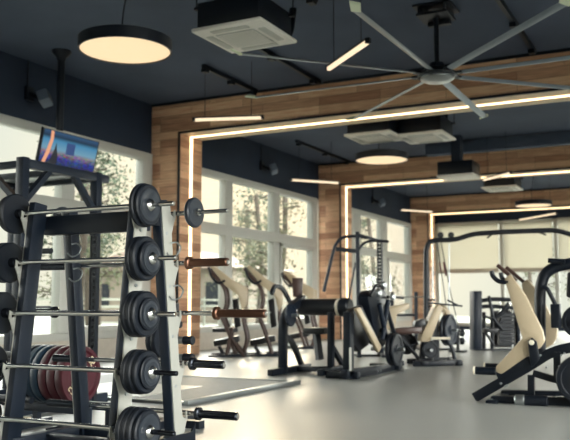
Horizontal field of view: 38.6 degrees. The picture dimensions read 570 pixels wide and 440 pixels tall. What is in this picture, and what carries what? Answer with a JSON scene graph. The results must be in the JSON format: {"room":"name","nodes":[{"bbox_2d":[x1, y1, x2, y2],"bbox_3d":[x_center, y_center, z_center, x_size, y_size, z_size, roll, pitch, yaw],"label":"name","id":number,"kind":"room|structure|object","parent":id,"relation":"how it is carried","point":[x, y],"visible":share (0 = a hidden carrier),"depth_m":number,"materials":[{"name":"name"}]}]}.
{"room":"gym","nodes":[
{"label":"gym","id":0,"kind":"room"},
{"bbox_2d":[0,51,411,357],"bbox_3d":[-2.239,0.265,16.971,0.250,4.920,34.000,-3,-7,27],"label":"wall","id":1,"kind":"structure","parent":0,"point":[91,110],"depth_m":15.64,"materials":[{"name":"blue paint"}]},
{"bbox_2d":[24,60,53,107],"bbox_3d":[-3.929,-2.205,13.123,0.476,0.787,0.329,-3,-7,27],"label":"wall speaker","id":2,"kind":"object","parent":1,"relation":"attached to","point":[43,95],"visible":1,"depth_m":13.09,"materials":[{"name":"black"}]},
{"bbox_2d":[0,113,152,344],"bbox_3d":[-6.303,-0.242,8.900,0.220,3.550,15.810,-3,-7,27],"label":"window","id":3,"kind":"structure","parent":1,"relation":"in","point":[64,195],"depth_m":13.66,"materials":[{"name":"grey"}]},
{"bbox_2d":[200,168,317,332],"bbox_3d":[-0.737,0.853,19.627,0.220,3.550,6.860,-3,-7,27],"label":"window","id":4,"kind":"structure","parent":1,"relation":"in","point":[276,241],"depth_m":20.31,"materials":[{"name":"grey"}]},
{"bbox_2d":[260,143,277,174],"bbox_3d":[-0.352,-1.501,20.018,0.476,0.787,0.329,-3,-7,27],"label":"wall speaker","id":5,"kind":"object","parent":1,"relation":"attached to","point":[273,168],"visible":1,"depth_m":19.97,"materials":[{"name":"black plastic"}]},
{"bbox_2d":[150,48,569,353],"bbox_3d":[3.851,-0.139,13.016,14.220,4.920,0.800,-3,-7,27],"label":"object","id":6,"kind":"structure","parent":1,"relation":"attached to","point":[176,150],"depth_m":14.79,"materials":[{"name":"brown wood"}]},
{"bbox_2d":[372,187,385,206],"bbox_3d":[3.111,-0.820,26.693,0.476,0.787,0.329,-3,-7,27],"label":"wall speaker","id":7,"kind":"object","parent":1,"relation":"attached to","point":[382,202],"visible":0.96,"depth_m":26.65,"materials":[{"name":"black plastic"}]},
{"bbox_2d":[352,208,412,320],"bbox_3d":[2.942,1.577,26.717,0.220,3.550,7.220,-3,-7,27],"label":"window","id":8,"kind":"structure","parent":1,"relation":"in","point":[381,221],"depth_m":27.54,"materials":[{"name":"grey"}]},
{"bbox_2d":[318,145,569,339],"bbox_3d":[7.447,0.569,19.946,14.220,4.920,0.800,-3,-7,27],"label":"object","id":9,"kind":"structure","parent":1,"relation":"attached to","point":[335,209],"depth_m":22.42,"materials":[{"name":"brown wood"}]},
{"bbox_2d":[410,187,569,321],"bbox_3d":[11.153,1.298,27.089,14.220,4.920,0.800,-3,-7,27],"label":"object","id":10,"kind":"structure","parent":1,"relation":"attached to","point":[422,223],"depth_m":29.64,"materials":[{"name":"brown wood"}]},
{"bbox_2d":[0,0,569,196],"bbox_3d":[4.260,-2.605,14.062,14.820,0.200,34.300,-3,-7,27],"label":"ceiling","id":11,"kind":"structure","parent":0,"point":[30,30],"depth_m":12.59,"materials":[{"name":"paint"}]},
{"bbox_2d":[35,48,99,171],"bbox_3d":[-3.434,-1.688,12.520,0.489,1.938,1.242,-3,-7,27],"label":"television","id":12,"kind":"object","parent":11,"relation":"hanging from","point":[56,146],"visible":0.94,"depth_m":12.51,"materials":[{"name":"black"}]},
{"bbox_2d":[77,0,171,64],"bbox_3d":[-1.825,-2.454,9.342,1.060,1.060,1.060,-3,-7,27],"label":"pendant lamp","id":13,"kind":"object","parent":11,"relation":"hanging from","point":[121,43],"visible":1,"depth_m":9.12,"materials":[{"name":"black"}]},
{"bbox_2d":[79,37,169,62],"bbox_3d":[-1.825,-1.948,9.290,1.018,0.018,1.018,-3,-7,27],"label":"diffuser","id":14,"kind":"object","parent":13,"relation":"attached to","point":[104,49],"depth_m":9.26,"materials":[{"name":"grey plastic"}]},
{"bbox_2d":[192,62,263,121],"bbox_3d":[-0.925,-2.091,13.227,1.190,0.952,0.070,-1,-6,8],"label":"tube light","id":15,"kind":"object","parent":11,"relation":"hanging from","point":[237,117],"visible":1,"depth_m":13.16,"materials":[{"name":"grey plastic"}]},
{"bbox_2d":[195,116,260,121],"bbox_3d":[-0.925,-1.640,13.181,1.101,0.045,0.048,-1,-6,8],"label":"diffuser","id":16,"kind":"object","parent":15,"relation":"attached to","point":[208,118],"depth_m":13.17,"materials":[{"name":"grey plastic"}]},
{"bbox_2d":[201,64,257,94],"bbox_3d":[-0.940,-2.426,14.197,0.090,0.130,1.800,-3,-7,27],"label":"ceiling track","id":17,"kind":"object","parent":11,"relation":"attached to","point":[231,81],"visible":0.91,"depth_m":14.12,"materials":[{"name":"black metal"}]},
{"bbox_2d":[191,0,296,52],"bbox_3d":[-0.331,-2.535,10.223,0.980,0.743,1.624,-3,-7,27],"label":"air conditioner","id":18,"kind":"object","parent":11,"relation":"hanging from","point":[239,25],"visible":0.99,"depth_m":9.66,"materials":[{"name":"white plastic"}]},
{"bbox_2d":[216,29,273,47],"bbox_3d":[-0.485,-2.208,9.889,0.520,0.012,0.520,-3,-7,27],"label":"grille","id":19,"kind":"object","parent":18,"relation":"attached to","point":[241,38],"depth_m":9.85,"materials":[{"name":"white plastic"}]},
{"bbox_2d":[257,48,320,84],"bbox_3d":[-0.209,-2.570,12.786,0.090,0.130,3.550,-3,-7,27],"label":"ceiling track","id":20,"kind":"object","parent":11,"relation":"attached to","point":[313,80],"visible":0.55,"depth_m":13.37,"materials":[{"name":"black metal"}]},
{"bbox_2d":[306,0,317,5],"bbox_3d":[-0.037,-2.890,9.647,0.090,0.130,1.900,-3,-7,27],"label":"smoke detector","id":21,"kind":"object","parent":11,"relation":"attached to","point":[309,2],"visible":1,"depth_m":10.34,"materials":[{"name":"black plastic"}]},
{"bbox_2d":[290,160,339,183],"bbox_3d":[0.729,-1.410,19.556,1.327,1.022,0.077,3,-6,-23],"label":"tube light","id":22,"kind":"object","parent":11,"relation":"hanging from","point":[291,179],"visible":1,"depth_m":19.51,"materials":[{"name":"grey plastic"}]},
{"bbox_2d":[293,179,337,183],"bbox_3d":[0.729,-0.924,19.506,1.229,0.045,0.048,3,-6,-23],"label":"diffuser","id":23,"kind":"object","parent":22,"relation":"attached to","point":[300,180],"depth_m":19.51,"materials":[{"name":"grey plastic"}]},
{"bbox_2d":[295,140,350,164],"bbox_3d":[1.032,-1.723,21.077,0.090,0.130,3.300,-3,-7,27],"label":"ceiling track","id":24,"kind":"object","parent":11,"relation":"attached to","point":[298,142],"visible":1,"depth_m":20.92,"materials":[{"name":"black metal"}]},
{"bbox_2d":[325,0,370,71],"bbox_3d":[0.733,-2.421,9.652,0.078,1.022,1.216,2,-6,-20],"label":"tube light","id":25,"kind":"object","parent":11,"relation":"hanging from","point":[363,43],"visible":1,"depth_m":9.59,"materials":[{"name":"grey plastic"}]},
{"bbox_2d":[327,41,368,70],"bbox_3d":[0.733,-1.935,9.602,0.048,0.045,1.118,2,-6,-20],"label":"diffuser","id":26,"kind":"object","parent":25,"relation":"attached to","point":[361,44],"depth_m":9.55,"materials":[{"name":"grey plastic"}]},
{"bbox_2d":[344,119,402,144],"bbox_3d":[1.925,-1.919,16.263,0.980,0.743,1.624,-3,-7,27],"label":"air conditioner","id":27,"kind":"object","parent":11,"relation":"hanging from","point":[381,131],"visible":0.74,"depth_m":15.65,"materials":[{"name":"black"}]},
{"bbox_2d":[358,135,391,142],"bbox_3d":[1.771,-1.589,15.928,0.520,0.018,0.520,-3,-7,27],"label":"grille","id":28,"kind":"object","parent":27,"relation":"attached to","point":[377,138],"depth_m":15.92,"materials":[{"name":"white plastic"}]},
{"bbox_2d":[355,143,407,164],"bbox_3d":[1.952,-1.726,16.471,1.060,1.060,1.060,-3,-7,27],"label":"pendant lamp","id":29,"kind":"object","parent":11,"relation":"hanging from","point":[378,156],"visible":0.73,"depth_m":16.13,"materials":[{"name":"black"}]},
{"bbox_2d":[357,156,406,163],"bbox_3d":[1.952,-1.220,16.419,1.018,0.018,1.018,-3,-7,27],"label":"diffuser","id":30,"kind":"object","parent":29,"relation":"attached to","point":[360,159],"depth_m":16.36,"materials":[{"name":"grey plastic"}]},
{"bbox_2d":[230,0,569,119],"bbox_3d":[2.012,-2.342,10.787,5.306,1.030,5.305,0,-6,3],"label":"ceiling fan","id":31,"kind":"object","parent":11,"relation":"hanging from","point":[439,13],"visible":1,"depth_m":10.60,"materials":[{"name":"silver metal"}]},
{"bbox_2d":[400,185,432,212],"bbox_3d":[4.173,-0.771,25.815,1.303,1.022,0.077,3,-7,-28],"label":"tube light","id":32,"kind":"object","parent":11,"relation":"hanging from","point":[412,210],"visible":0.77,"depth_m":25.70,"materials":[{"name":"grey plastic"}]},
{"bbox_2d":[402,209,431,212],"bbox_3d":[4.173,-0.285,25.765,1.207,0.045,0.048,3,-7,-28],"label":"diffuser","id":33,"kind":"object","parent":32,"relation":"attached to","point":[413,210],"depth_m":25.74,"materials":[{"name":"grey plastic"}]},
{"bbox_2d":[397,114,455,144],"bbox_3d":[2.914,-1.919,16.259,0.980,0.743,1.624,-3,-7,27],"label":"air conditioner","id":34,"kind":"object","parent":11,"relation":"hanging from","point":[436,128],"visible":0.88,"depth_m":15.65,"materials":[{"name":"black"}]},
{"bbox_2d":[409,135,441,142],"bbox_3d":[2.759,-1.589,15.925,0.520,0.018,0.520,-3,-7,27],"label":"grille","id":35,"kind":"object","parent":34,"relation":"attached to","point":[429,138],"depth_m":15.91,"materials":[{"name":"white plastic"}]},
{"bbox_2d":[436,135,480,180],"bbox_3d":[4.081,-1.483,19.131,0.870,1.003,0.740,-3,-7,27],"label":"air conditioner","id":36,"kind":"object","parent":11,"relation":"hanging from","point":[456,169],"visible":0.99,"depth_m":18.91,"materials":[{"name":"black"}]},
{"bbox_2d":[425,131,569,156],"bbox_3d":[8.230,-1.966,17.763,10.600,0.280,0.300,-3,-7,27],"label":"beam","id":37,"kind":"structure","parent":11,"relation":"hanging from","point":[553,139],"depth_m":19.17,"materials":[{"name":"metal"}]},
{"bbox_2d":[482,131,512,180],"bbox_3d":[4.889,-1.487,18.802,0.078,1.022,1.194,2,-6,-19],"label":"tube light","id":38,"kind":"object","parent":11,"relation":"hanging from","point":[506,172],"visible":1,"depth_m":18.65,"materials":[{"name":"grey"}]},
{"bbox_2d":[483,172,509,180],"bbox_3d":[4.889,-1.001,18.753,0.048,0.045,1.096,2,-6,-19],"label":"diffuser","id":39,"kind":"object","parent":38,"relation":"attached to","point":[505,173],"depth_m":18.74,"materials":[{"name":"grey plastic"}]},
{"bbox_2d":[481,177,522,192],"bbox_3d":[6.141,-1.160,22.708,0.980,0.743,1.624,-3,-7,27],"label":"air conditioner","id":40,"kind":"object","parent":11,"relation":"hanging from","point":[500,184],"visible":0.84,"depth_m":22.08,"materials":[{"name":"black"}]},
{"bbox_2d":[491,188,513,191],"bbox_3d":[5.987,-0.830,22.374,0.520,0.018,0.520,-3,-7,27],"label":"grille","id":41,"kind":"object","parent":40,"relation":"attached to","point":[499,189],"depth_m":22.30,"materials":[{"name":"white plastic"}]},
{"bbox_2d":[495,0,535,54],"bbox_3d":[3.159,-2.726,11.252,0.090,0.130,3.100,-3,-7,27],"label":"ceiling track","id":42,"kind":"object","parent":11,"relation":"attached to","point":[513,23],"visible":0.97,"depth_m":11.21,"materials":[{"name":"black metal"}]},
{"bbox_2d":[515,176,551,207],"bbox_3d":[7.355,-0.946,24.108,1.060,1.060,1.060,-3,-7,27],"label":"pendant lamp","id":43,"kind":"object","parent":11,"relation":"hanging from","point":[528,203],"visible":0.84,"depth_m":23.82,"materials":[{"name":"black metal"}]},
{"bbox_2d":[516,204,550,206],"bbox_3d":[7.355,-0.440,24.056,1.018,0.018,1.018,-3,-7,27],"label":"diffuser","id":44,"kind":"object","parent":43,"relation":"attached to","point":[517,205],"depth_m":24.07,"materials":[{"name":"grey plastic"}]},
{"bbox_2d":[518,180,557,220],"bbox_3d":[7.999,-0.678,25.839,0.078,1.202,2.150,2,-6,-16],"label":"tube light","id":45,"kind":"object","parent":11,"relation":"hanging from","point":[550,213],"visible":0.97,"depth_m":25.62,"materials":[{"name":"grey plastic"}]},
{"bbox_2d":[519,213,554,220],"bbox_3d":[7.999,-0.102,25.780,0.048,0.045,2.052,2,-6,-16],"label":"diffuser","id":46,"kind":"object","parent":45,"relation":"attached to","point":[547,214],"depth_m":25.78,"materials":[{"name":"grey plastic"}]},
{"bbox_2d":[0,329,569,439],"bbox_3d":[4.260,2.488,13.542,14.820,0.200,34.300,-3,-7,27],"label":"floor","id":47,"kind":"structure","parent":0,"point":[410,402],"depth_m":8.05,"materials":[{"name":"grey concrete"}]},
{"bbox_2d":[0,156,108,415],"bbox_3d":[-2.450,0.651,7.901,1.565,2.310,1.280,-3,-7,27],"label":"power rack","id":48,"kind":"object","parent":47,"relation":"on","point":[25,182],"visible":0.3,"depth_m":8.03,"materials":[{"name":"black metal"}]},
{"bbox_2d":[0,351,110,429],"bbox_3d":[-1.798,1.340,6.374,0.896,0.628,0.598,-3,-7,27],"label":"storage rack","id":49,"kind":"object","parent":47,"relation":"on","point":[37,408],"visible":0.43,"depth_m":6.27,"materials":[{"name":"black metal"}]},
{"bbox_2d":[26,344,41,401],"bbox_3d":[-1.968,1.222,6.496,0.063,0.450,0.450,-3,-7,27],"label":"weight plate","id":50,"kind":"object","parent":49,"relation":"on","point":[36,345],"visible":0.03,"depth_m":6.45,"materials":[{"name":"black rubber"}]},
{"bbox_2d":[26,345,47,401],"bbox_3d":[-1.902,1.218,6.462,0.063,0.450,0.450,-3,-7,27],"label":"weight plate","id":51,"kind":"object","parent":49,"relation":"on","point":[36,350],"visible":0.12,"depth_m":6.31,"materials":[{"name":"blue rubber"}]},
{"bbox_2d":[30,345,56,401],"bbox_3d":[-1.831,1.214,6.425,0.070,0.450,0.450,-3,-7,27],"label":"weight plate","id":52,"kind":"object","parent":49,"relation":"on","point":[33,372],"visible":0.12,"depth_m":6.25,"materials":[{"name":"blue rubber"}]},
{"bbox_2d":[38,345,66,399],"bbox_3d":[-1.755,1.210,6.386,0.077,0.450,0.450,-3,-7,27],"label":"weight plate","id":53,"kind":"object","parent":49,"relation":"on","point":[46,358],"visible":0.18,"depth_m":6.21,"materials":[{"name":"red rubber"}]},
{"bbox_2d":[46,345,68,399],"bbox_3d":[-1.680,1.206,6.348,0.077,0.450,0.450,-3,-7,27],"label":"weight plate","id":54,"kind":"object","parent":49,"relation":"on","point":[50,374],"visible":0.1,"depth_m":6.16,"materials":[{"name":"red rubber"}]},
{"bbox_2d":[55,346,100,399],"bbox_3d":[-1.603,1.202,6.309,0.078,0.450,0.450,-3,-7,27],"label":"weight plate","id":55,"kind":"object","parent":49,"relation":"on","point":[63,384],"visible":0.31,"depth_m":6.20,"materials":[{"name":"red rubber"}]},
{"bbox_2d":[0,200,195,439],"bbox_3d":[-1.130,0.697,4.983,0.894,1.626,1.400,-3,-7,27],"label":"rack","id":56,"kind":"object","parent":47,"relation":"on","point":[69,225],"visible":0.89,"depth_m":4.93,"materials":[{"name":"black metal"}]},
{"bbox_2d":[67,243,81,256],"bbox_3d":[-1.368,0.194,5.277,0.092,0.097,0.028,2,-6,-21],"label":"clip","id":57,"kind":"object","parent":56,"relation":"hanging from","point":[71,243],"visible":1,"depth_m":5.28,"materials":[{"name":"silver metal"}]},
{"bbox_2d":[68,267,82,281],"bbox_3d":[-1.359,0.355,5.278,0.092,0.097,0.028,2,-6,-21],"label":"clip","id":58,"kind":"object","parent":56,"relation":"hanging from","point":[80,269],"visible":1,"depth_m":5.28,"materials":[{"name":"silver metal"}]},
{"bbox_2d":[0,183,174,233],"bbox_3d":[-1.240,-0.060,4.845,1.404,0.252,0.252,-3,-7,27],"label":"barbell","id":59,"kind":"object","parent":56,"relation":"on","point":[145,205],"visible":0.95,"depth_m":4.71,"materials":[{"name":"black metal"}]},
{"bbox_2d":[146,199,154,210],"bbox_3d":[-0.754,-0.086,4.595,0.022,0.072,0.072,-3,-7,27],"label":"washer","id":60,"kind":"object","parent":59,"relation":"in","point":[150,203],"depth_m":4.57,"materials":[{"name":"silver metal"}]},
{"bbox_2d":[0,405,175,439],"bbox_3d":[-1.305,1.149,4.595,1.650,0.250,0.250,-3,-7,27],"label":"barbell","id":61,"kind":"object","parent":56,"relation":"on","point":[134,422],"visible":1,"depth_m":4.28,"materials":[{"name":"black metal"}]},
{"bbox_2d":[145,425,154,438],"bbox_3d":[-0.709,1.117,4.289,0.022,0.072,0.072,-3,-7,27],"label":"washer","id":62,"kind":"object","parent":61,"relation":"in","point":[149,429],"depth_m":4.27,"materials":[{"name":"silver metal"}]},
{"bbox_2d":[0,291,176,336],"bbox_3d":[-1.273,0.542,4.720,1.541,0.256,0.256,-3,-7,27],"label":"barbell","id":63,"kind":"object","parent":56,"relation":"on","point":[139,313],"visible":0.97,"depth_m":4.44,"materials":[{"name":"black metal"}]},
{"bbox_2d":[147,307,155,320],"bbox_3d":[-0.725,0.513,4.439,0.022,0.072,0.072,-3,-7,27],"label":"washer","id":64,"kind":"object","parent":63,"relation":"in","point":[151,311],"depth_m":4.42,"materials":[{"name":"silver metal"}]},
{"bbox_2d":[0,236,177,282],"bbox_3d":[-1.256,0.240,4.783,1.494,0.250,0.250,-3,-7,27],"label":"barbell","id":65,"kind":"object","parent":56,"relation":"on","point":[142,258],"visible":0.96,"depth_m":4.55,"materials":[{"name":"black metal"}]},
{"bbox_2d":[148,252,156,264],"bbox_3d":[-0.730,0.212,4.512,0.022,0.072,0.072,-3,-7,27],"label":"washer","id":66,"kind":"object","parent":65,"relation":"in","point":[152,256],"depth_m":4.49,"materials":[{"name":"silver metal"}]},
{"bbox_2d":[0,346,177,394],"bbox_3d":[-1.289,0.847,4.657,1.621,0.240,0.240,-3,-7,27],"label":"barbell","id":67,"kind":"object","parent":56,"relation":"on","point":[139,371],"visible":1,"depth_m":4.34,"materials":[{"name":"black metal"}]},
{"bbox_2d":[148,366,156,378],"bbox_3d":[-0.706,0.817,4.358,0.022,0.072,0.072,-3,-7,27],"label":"washer","id":68,"kind":"object","parent":67,"relation":"in","point":[152,370],"depth_m":4.34,"materials":[{"name":"silver metal"}]},
{"bbox_2d":[40,256,229,270],"bbox_3d":[-1.004,0.286,5.214,1.498,0.080,0.080,-3,-7,27],"label":"barbell","id":69,"kind":"object","parent":56,"relation":"on","point":[189,262],"visible":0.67,"depth_m":4.98,"materials":[{"name":"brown metal"}]},
{"bbox_2d":[52,354,225,369],"bbox_3d":[-0.969,0.907,5.220,1.358,0.080,0.080,-3,-7,27],"label":"barbell","id":70,"kind":"object","parent":56,"relation":"on","point":[192,363],"visible":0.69,"depth_m":4.99,"materials":[{"name":"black metal"}]},
{"bbox_2d":[53,197,228,227],"bbox_3d":[-1.022,-0.021,5.211,1.530,0.186,0.186,-3,-7,27],"label":"barbell","id":71,"kind":"object","parent":56,"relation":"on","point":[193,212],"visible":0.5,"depth_m":4.94,"materials":[{"name":"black metal"}]},
{"bbox_2d":[194,208,200,216],"bbox_3d":[-0.531,-0.047,4.959,0.020,0.052,0.052,-3,-7,27],"label":"washer","id":72,"kind":"object","parent":71,"relation":"in","point":[197,211],"depth_m":4.94,"materials":[{"name":"silver metal"}]},
{"bbox_2d":[46,399,238,420],"bbox_3d":[-0.952,1.215,5.222,1.508,0.080,0.080,-3,-7,27],"label":"barbell","id":73,"kind":"object","parent":56,"relation":"on","point":[198,413],"visible":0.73,"depth_m":4.99,"materials":[{"name":"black metal"}]},
{"bbox_2d":[36,306,267,319],"bbox_3d":[-0.987,0.595,5.217,1.978,0.080,0.080,-3,-7,27],"label":"barbell","id":74,"kind":"object","parent":56,"relation":"on","point":[217,313],"visible":0.57,"depth_m":4.88,"materials":[{"name":"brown metal"}]},
{"bbox_2d":[166,242,180,254],"bbox_3d":[-0.674,0.178,4.921,0.092,0.097,0.028,2,-6,-21],"label":"clip","id":75,"kind":"object","parent":56,"relation":"hanging from","point":[167,253],"visible":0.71,"depth_m":4.92,"materials":[{"name":"silver metal"}]},
{"bbox_2d":[169,285,183,300],"bbox_3d":[-0.659,0.440,4.923,0.092,0.097,0.028,2,-6,-21],"label":"clip","id":76,"kind":"object","parent":56,"relation":"hanging from","point":[180,286],"visible":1,"depth_m":4.92,"materials":[{"name":"silver metal"}]},
{"bbox_2d":[0,374,300,405],"bbox_3d":[-1.640,1.970,9.699,2.850,0.050,2.500,-3,-7,27],"label":"platform","id":77,"kind":"object","parent":47,"relation":"on","point":[194,389],"visible":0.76,"depth_m":9.38,"materials":[{"name":"grey rubber"}]},
{"bbox_2d":[159,303,203,428],"bbox_3d":[-0.934,1.186,6.698,0.481,1.000,0.481,2,-6,-18],"label":"rack","id":78,"kind":"object","parent":47,"relation":"on","point":[186,340],"visible":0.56,"depth_m":6.61,"materials":[{"name":"black metal"}]},
{"bbox_2d":[145,336,151,350],"bbox_3d":[-1.058,0.998,6.782,0.045,0.300,0.300,-3,-7,27],"label":"weight plate","id":79,"kind":"object","parent":78,"relation":"on","point":[147,339],"visible":0.09,"depth_m":6.65,"materials":[{"name":"black rubber"}]},
{"bbox_2d":[150,327,159,357],"bbox_3d":[-1.014,0.996,6.759,0.045,0.300,0.300,-3,-7,27],"label":"weight plate","id":80,"kind":"object","parent":78,"relation":"on","point":[154,339],"visible":0.24,"depth_m":6.64,"materials":[{"name":"black rubber"}]},
{"bbox_2d":[207,266,249,356],"bbox_3d":[-1.083,1.775,15.578,0.825,1.792,1.201,0,-6,3],"label":"machine","id":81,"kind":"object","parent":47,"relation":"on","point":[219,277],"visible":0.79,"depth_m":15.28,"materials":[{"name":"beige plastic"}]},
{"bbox_2d":[243,265,282,356],"bbox_3d":[-0.402,1.773,15.694,0.798,1.764,1.200,0,-6,0],"label":"machine","id":82,"kind":"object","parent":47,"relation":"on","point":[257,279],"visible":0.86,"depth_m":15.41,"materials":[{"name":"beige leather"}]},
{"bbox_2d":[280,271,317,348],"bbox_3d":[0.331,2.031,18.216,0.801,1.764,1.200,-1,-6,8],"label":"machine","id":83,"kind":"object","parent":47,"relation":"on","point":[311,293],"visible":0.39,"depth_m":17.97,"materials":[{"name":"beige leather"}]},
{"bbox_2d":[267,278,353,375],"bbox_3d":[0.406,1.510,11.740,1.028,1.369,1.564,-3,-7,27],"label":"machine","id":84,"kind":"object","parent":47,"relation":"on","point":[332,308],"visible":0.94,"depth_m":11.62,"materials":[{"name":"black metal"}]},
{"bbox_2d":[322,232,388,357],"bbox_3d":[1.324,1.434,15.447,1.270,2.367,0.800,0,-6,0],"label":"tower","id":85,"kind":"object","parent":47,"relation":"on","point":[357,235],"visible":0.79,"depth_m":15.18,"materials":[{"name":"black metal"}]},
{"bbox_2d":[325,281,404,378],"bbox_3d":[1.293,1.540,11.600,0.708,1.334,2.292,-3,-7,27],"label":"machine","id":86,"kind":"object","parent":47,"relation":"on","point":[365,323],"visible":0.99,"depth_m":11.45,"materials":[{"name":"black metal"}]},
{"bbox_2d":[390,292,417,340],"bbox_3d":[2.868,2.442,19.470,0.735,1.433,1.960,0,-6,1],"label":"press","id":87,"kind":"object","parent":47,"relation":"on","point":[415,314],"visible":0.17,"depth_m":19.54,"materials":[{"name":"black metal"}]},
{"bbox_2d":[402,296,430,297],"bbox_3d":[2.869,1.851,19.543,1.302,0.320,0.320,0,-6,0],"label":"barbell","id":88,"kind":"object","parent":87,"relation":"on","point":[402,296],"visible":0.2,"depth_m":19.53,"materials":[{"name":"silver metal"}]},
{"bbox_2d":[387,299,462,366],"bbox_3d":[2.275,1.833,13.269,1.217,1.075,0.800,0,-6,0],"label":"machine","id":89,"kind":"object","parent":47,"relation":"on","point":[447,329],"visible":0.9,"depth_m":13.15,"materials":[{"name":"beige plastic"}]},
{"bbox_2d":[449,325,466,352],"bbox_3d":[3.554,2.434,16.703,0.311,0.551,0.300,-3,-7,27],"label":"stand","id":90,"kind":"object","parent":47,"relation":"on","point":[461,332],"visible":0.62,"depth_m":16.66,"materials":[{"name":"black metal"}]},
{"bbox_2d":[416,228,569,350],"bbox_3d":[4.757,1.495,17.519,3.829,2.665,1.000,0,-6,0],"label":"cable machine","id":91,"kind":"object","parent":47,"relation":"on","point":[450,238],"visible":0.85,"depth_m":17.58,"materials":[{"name":"black metal"}]},
{"bbox_2d":[469,291,520,350],"bbox_3d":[4.514,2.166,17.408,1.055,1.287,0.613,0,-6,-1],"label":"station","id":92,"kind":"object","parent":47,"relation":"on","point":[501,326],"visible":0.83,"depth_m":17.36,"materials":[{"name":"black metal"}]},
{"bbox_2d":[472,258,569,405],"bbox_3d":[2.743,1.149,8.285,1.610,1.537,1.017,-3,-7,27],"label":"machine","id":93,"kind":"object","parent":47,"relation":"on","point":[538,327],"visible":0.99,"depth_m":8.18,"materials":[{"name":"beige plastic"}]},
{"bbox_2d":[434,209,569,330],"bbox_3d":[12.045,1.474,28.809,14.220,4.920,0.250,-3,-7,27],"label":"wall","id":94,"kind":"structure","parent":0,"point":[514,215],"depth_m":30.90,"materials":[{"name":"blue paint"}]},
{"bbox_2d":[435,218,562,326],"bbox_3d":[12.114,1.816,28.721,14.050,3.980,0.180,-3,-7,27],"label":"window","id":95,"kind":"structure","parent":94,"relation":"in","point":[554,220],"depth_m":30.71,"materials":[{"name":"grey"}]},
{"bbox_2d":[438,221,498,273],"bbox_3d":[7.028,1.054,31.245,2.320,1.970,0.080,-3,-7,27],"label":"roller blind","id":96,"kind":"object","parent":95,"relation":"attached to","point":[478,254],"visible":0.92,"depth_m":31.19,"materials":[{"name":"white fabric"}]},
{"bbox_2d":[503,218,552,271],"bbox_3d":[9.023,0.949,30.221,1.770,1.970,0.080,-3,-7,27],"label":"roller blind","id":97,"kind":"object","parent":95,"relation":"attached to","point":[530,252],"visible":0.79,"depth_m":30.22,"materials":[{"name":"white fabric"}]},
{"bbox_2d":[557,217,569,271],"bbox_3d":[10.787,0.857,29.315,1.800,1.970,0.080,-3,-7,27],"label":"roller blind","id":98,"kind":"object","parent":95,"relation":"attached to","point":[563,223],"visible":0.62,"depth_m":29.65,"materials":[{"name":"white fabric"}]},
{"label":"outside","id":99,"kind":"structure","parent":0,"visible":0},
{"bbox_2d":[0,315,489,334],"bbox_3d":[9.173,3.049,17.553,120.000,0.200,100.000,-3,-7,27],"label":"ground","id":100,"kind":"structure","parent":99,"point":[41,324],"depth_m":45.84,"materials":[{"name":"grey"}]},
{"bbox_2d":[36,183,123,325],"bbox_3d":[-6.298,0.809,25.218,3.485,5.830,3.238,-3,-7,27],"label":"tree","id":101,"kind":"object","parent":100,"relation":"on","point":[110,272],"visible":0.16,"depth_m":24.98,"materials":[{"name":"green plant"}]},
{"bbox_2d":[37,141,135,294],"bbox_3d":[-5.005,-0.308,20.391,2.861,7.078,3.152,-1,-6,12],"label":"tree","id":102,"kind":"object","parent":100,"relation":"on","point":[83,238],"visible":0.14,"depth_m":20.52,"materials":[{"name":"green plant"}]},
{"bbox_2d":[83,154,134,324],"bbox_3d":[-6.896,0.837,29.500,3.498,6.629,3.549,-3,-7,27],"label":"tree","id":103,"kind":"object","parent":100,"relation":"on","point":[114,181],"visible":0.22,"depth_m":29.83,"materials":[{"name":"green plant"}]},
{"bbox_2d":[35,297,286,325],"bbox_3d":[-6.981,3.932,34.328,0.100,1.450,45.000,-3,-7,27],"label":"fence","id":104,"kind":"object","parent":100,"relation":"on","point":[104,299],"visible":0.04,"depth_m":39.87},
{"bbox_2d":[83,252,295,322],"bbox_3d":[-6.707,4.204,52.258,13.000,4.550,8.000,-3,-7,27],"label":"house","id":105,"kind":"structure","parent":100,"relation":"on","point":[205,291],"depth_m":48.74,"materials":[{"name":"brown"}]},
{"bbox_2d":[201,201,265,323],"bbox_3d":[-2.047,2.012,38.517,3.346,6.128,3.359,-3,-7,27],"label":"tree","id":106,"kind":"object","parent":100,"relation":"on","point":[245,214],"visible":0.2,"depth_m":38.61,"materials":[{"name":"green plant"}]},
{"bbox_2d":[216,187,289,323],"bbox_3d":[-1.452,1.389,34.150,3.106,6.488,3.165,2,-6,-15],"label":"tree","id":107,"kind":"object","parent":100,"relation":"on","point":[256,199],"visible":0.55,"depth_m":34.16,"materials":[{"name":"green plant"}]},
{"bbox_2d":[235,190,306,307],"bbox_3d":[-0.495,1.071,30.103,3.222,6.316,3.012,5,-8,-42],"label":"tree","id":108,"kind":"object","parent":100,"relation":"on","point":[285,227],"visible":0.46,"depth_m":29.96,"materials":[{"name":"green plant"}]},
{"bbox_2d":[361,217,403,302],"bbox_3d":[3.986,2.037,39.392,3.490,6.266,3.509,-1,-6,7],"label":"tree","id":109,"kind":"object","parent":100,"relation":"on","point":[368,221],"visible":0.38,"depth_m":39.08,"materials":[{"name":"green plant"}]},
{"bbox_2d":[498,226,569,300],"bbox_3d":[11.334,1.318,37.105,3.991,7.223,3.425,-3,-7,27],"label":"tree","id":110,"kind":"object","parent":100,"relation":"on","point":[529,274],"visible":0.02,"depth_m":36.81,"materials":[{"name":"green plant"}]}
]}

